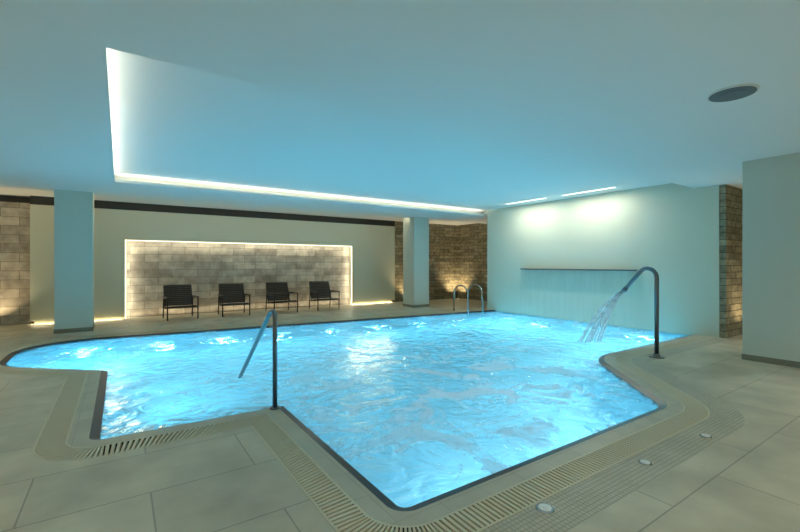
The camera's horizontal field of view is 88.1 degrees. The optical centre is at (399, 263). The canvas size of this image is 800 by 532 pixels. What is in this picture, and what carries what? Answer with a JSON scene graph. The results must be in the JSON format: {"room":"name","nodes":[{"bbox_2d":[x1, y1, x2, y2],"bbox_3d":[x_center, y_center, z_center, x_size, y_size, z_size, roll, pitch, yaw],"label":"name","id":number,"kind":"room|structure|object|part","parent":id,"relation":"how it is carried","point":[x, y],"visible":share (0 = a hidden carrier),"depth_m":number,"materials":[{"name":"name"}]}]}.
{"room":"spa","nodes":[
{"label":"spa","id":0,"kind":"room"},
{"bbox_2d":[0,201,31,325],"bbox_3d":[-9.770,-0.010,8.481,3.330,2.720,0.200,0,0,-34],"label":"wall","id":1,"kind":"structure","parent":0,"point":[14,216],"depth_m":9.18,"materials":[{"name":"stone"}]},
{"bbox_2d":[0,195,33,322],"bbox_3d":[-4.512,-0.250,12.282,16.300,3.200,0.200,0,0,-34],"label":"wall","id":2,"kind":"structure","parent":0,"point":[3,198],"depth_m":9.34,"materials":[{"name":"black paint"}]},
{"bbox_2d":[30,204,394,323],"bbox_3d":[-4.318,0.005,12.112,9.770,2.690,0.300,0,0,-34],"label":"wall","id":3,"kind":"structure","parent":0,"point":[373,246],"depth_m":10.90,"materials":[{"name":"beige paint"}]},
{"bbox_2d":[30,196,394,225],"bbox_3d":[-4.234,-1.435,11.988,9.770,0.190,0.040,0,0,-34],"label":"air vent","id":4,"kind":"object","parent":3,"relation":"in","point":[38,200],"visible":1,"depth_m":11.39,"materials":[{"name":"black metal"}]},
{"bbox_2d":[126,241,348,317],"bbox_3d":[-4.345,0.365,12.214,6.340,1.970,0.100,0,0,-34],"label":"niche","id":5,"kind":"object","parent":3,"relation":"in","point":[150,265],"depth_m":11.76,"materials":[{"name":"beige stone"}]},
{"bbox_2d":[125,240,351,317],"bbox_3d":[-4.210,0.375,12.015,6.300,1.950,0.020,0,0,-34],"label":"trim","id":6,"kind":"structure","parent":3,"relation":"attached to","point":[125,240],"depth_m":11.37,"materials":[{"name":"beige"}]},
{"bbox_2d":[0,0,799,224],"bbox_3d":[-0.166,-1.650,5.685,16.100,0.400,15.600,0,0,-34],"label":"ceiling","id":7,"kind":"structure","parent":0,"point":[445,112],"depth_m":3.78,"materials":[{"name":"white paint"}]},
{"bbox_2d":[562,187,615,195],"bbox_3d":[4.164,-1.607,9.190,0.060,0.006,1.250,0,0,-34],"label":"recessed light","id":8,"kind":"object","parent":7,"relation":"in","point":[612,187],"visible":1,"depth_m":9.14,"materials":[{"name":"white"}]},
{"bbox_2d":[706,83,759,101],"bbox_3d":[2.812,-1.439,3.498,0.360,0.022,0.360,0,0,-34],"label":"ceiling speaker","id":9,"kind":"object","parent":7,"relation":"in","point":[734,92],"depth_m":3.46},
{"bbox_2d":[0,298,799,531],"bbox_3d":[-0.165,1.350,5.685,16.100,0.001,15.600,0,0,-34],"label":"floor","id":10,"kind":"structure","parent":0,"point":[748,480],"depth_m":2.55,"materials":[{"name":"tile"}]},
{"bbox_2d":[54,189,93,328],"bbox_3d":[-6.628,-0.095,8.434,0.600,2.890,0.600,0,0,-34],"label":"column","id":11,"kind":"structure","parent":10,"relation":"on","point":[73,210],"depth_m":8.18,"materials":[{"name":"paint"}]},
{"bbox_2d":[54,323,94,333],"bbox_3d":[-6.628,1.310,8.434,0.616,0.080,0.616,0,0,-34],"label":"plinth","id":12,"kind":"object","parent":10,"relation":"on","point":[68,330],"visible":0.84,"depth_m":8.19,"materials":[{"name":"stone"}]},
{"bbox_2d":[162,285,198,320],"bbox_3d":[-5.467,0.944,10.284,0.720,0.818,0.809,0,0,-37],"label":"lounge chair","id":13,"kind":"object","parent":10,"relation":"on","point":[172,293],"visible":1,"depth_m":10.45,"materials":[{"name":"black metal"}]},
{"bbox_3d":[-5.641,0.806,10.515,0.600,0.480,0.211,0,0,-37],"label":"backrest","id":14,"kind":"part","parent":13,"relation":"part of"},
{"bbox_3d":[-5.417,1.051,10.218,0.600,0.077,0.576,0,0,-37],"label":"seat","id":15,"kind":"part","parent":13,"relation":"part of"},
{"bbox_2d":[218,283,249,316],"bbox_3d":[-4.421,0.944,10.992,0.720,0.818,0.809,0,0,-32],"label":"lounge chair","id":16,"kind":"object","parent":10,"relation":"on","point":[226,291],"visible":1,"depth_m":11.19,"materials":[{"name":"black metal"}]},
{"bbox_3d":[-4.574,0.806,11.238,0.600,0.480,0.211,0,0,-32],"label":"backrest","id":17,"kind":"part","parent":16,"relation":"part of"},
{"bbox_2d":[265,282,297,311],"bbox_3d":[-3.363,0.944,11.708,0.720,0.818,0.809,0,0,-36],"label":"lounge chair","id":18,"kind":"object","parent":10,"relation":"on","point":[281,286],"visible":0.98,"depth_m":11.89,"materials":[{"name":"black metal"}]},
{"bbox_3d":[-3.533,0.806,11.943,0.600,0.480,0.211,0,0,-36],"label":"backrest","id":19,"kind":"part","parent":18,"relation":"part of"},
{"bbox_2d":[309,281,339,310],"bbox_3d":[-2.293,0.944,12.432,0.720,0.818,0.809,0,0,-32],"label":"lounge chair","id":20,"kind":"object","parent":10,"relation":"on","point":[315,295],"visible":1,"depth_m":12.62,"materials":[{"name":"black metal"}]},
{"bbox_3d":[-2.449,0.806,12.677,0.600,0.480,0.211,0,0,-32],"label":"backrest","id":21,"kind":"part","parent":20,"relation":"part of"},
{"bbox_2d":[0,308,744,531],"bbox_3d":[-0.141,1.969,6.668,11.157,1.262,8.720,0,0,-34],"label":"swimming pool","id":22,"kind":"object","parent":10,"relation":"in","point":[447,420],"depth_m":3.78,"materials":[{"name":"tile"}]},
{"bbox_2d":[238,309,280,409],"bbox_3d":[-1.707,1.123,4.661,0.100,1.390,2.013,0,0,-34],"label":"pool handrail","id":23,"kind":"object","parent":22,"relation":"attached to","point":[272,312],"visible":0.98,"depth_m":3.86,"materials":[{"name":"silver metal"}]},
{"bbox_3d":[0.082,1.410,6.820,10.417,0.080,7.442,0,0,-34],"label":"waterline trim","id":24,"kind":"part","parent":22,"relation":"part of","materials":[{"name":"black tile"}]},
{"bbox_2d":[452,284,483,313],"bbox_3d":[1.975,1.420,11.888,0.650,1.663,0.717,0,0,-34],"label":"pool ladder","id":25,"kind":"object","parent":22,"relation":"on","point":[479,286],"visible":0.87,"depth_m":11.84,"materials":[{"name":"silver metal"}]},
{"bbox_3d":[0.799,1.344,2.280,0.100,0.012,0.100,0,0,-34],"label":"deck drain cap","id":26,"kind":"part","parent":22,"relation":"part of","materials":[{"name":"white plastic"}]},
{"bbox_2d":[578,266,664,358],"bbox_3d":[3.614,0.720,6.681,0.454,1.369,1.555,0,0,-20],"label":"fountain","id":27,"kind":"object","parent":22,"relation":"on","point":[607,309],"visible":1,"depth_m":6.11,"materials":[{"name":"silver metal"}]},
{"bbox_3d":[1.663,1.344,2.805,0.084,0.012,0.084,0,0,-34],"label":"deck drain cap","id":28,"kind":"part","parent":22,"relation":"part of","materials":[{"name":"white plastic"}]},
{"bbox_3d":[2.395,1.344,3.240,0.084,0.012,0.084,0,0,-34],"label":"deck drain cap","id":29,"kind":"part","parent":22,"relation":"part of","materials":[{"name":"white plastic"}]},
{"bbox_2d":[403,217,428,304],"bbox_3d":[0.512,-0.095,13.202,0.590,2.890,0.590,0,0,-34],"label":"shaft","id":30,"kind":"object","parent":10,"relation":"on","point":[415,229],"visible":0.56,"depth_m":12.98,"materials":[{"name":"paint"}]},
{"bbox_2d":[403,304,428,307],"bbox_3d":[0.512,1.310,13.202,0.606,0.080,0.606,0,0,-34],"label":"plinth","id":31,"kind":"object","parent":10,"relation":"on","point":[406,305],"visible":0.74,"depth_m":12.98,"materials":[{"name":"stone"}]},
{"bbox_2d":[742,152,799,361],"bbox_3d":[5.387,-0.060,5.688,0.700,2.820,0.880,0,0,-34],"label":"wall","id":32,"kind":"structure","parent":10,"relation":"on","point":[770,185],"depth_m":5.60,"materials":[{"name":"paint"}]},
{"bbox_2d":[742,354,799,367],"bbox_3d":[5.387,1.310,5.688,0.716,0.080,0.896,0,0,-34],"label":"plinth","id":33,"kind":"object","parent":10,"relation":"on","point":[789,363],"visible":0.49,"depth_m":5.59,"materials":[{"name":"stone"}]},
{"bbox_2d":[392,221,456,301],"bbox_3d":[0.964,-0.100,15.700,3.000,2.900,0.280,0,0,-34],"label":"wall","id":34,"kind":"structure","parent":0,"point":[442,238],"depth_m":15.88,"materials":[{"name":"beige stone"}]},
{"bbox_2d":[457,223,486,300],"bbox_3d":[6.583,-0.250,10.254,0.200,3.200,15.600,0,0,-34],"label":"wall","id":35,"kind":"structure","parent":0,"point":[471,238],"depth_m":15.73,"materials":[{"name":"stone"}]},
{"bbox_2d":[487,183,718,337],"bbox_3d":[4.341,-0.145,10.052,0.260,3.110,5.780,0,0,-34],"label":"wall","id":36,"kind":"structure","parent":0,"point":[672,229],"depth_m":9.21,"materials":[{"name":"paint"}]},
{"bbox_2d":[520,268,637,270],"bbox_3d":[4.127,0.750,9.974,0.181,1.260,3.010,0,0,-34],"label":"ledge","id":37,"kind":"object","parent":36,"relation":"attached to","point":[520,268],"depth_m":9.54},
{"bbox_2d":[719,184,741,337],"bbox_3d":[6.718,-0.050,8.111,1.980,2.800,0.100,0,0,-34],"label":"wall","id":38,"kind":"structure","parent":0,"point":[730,197],"depth_m":7.64,"materials":[{"name":"beige stone"}]}
]}

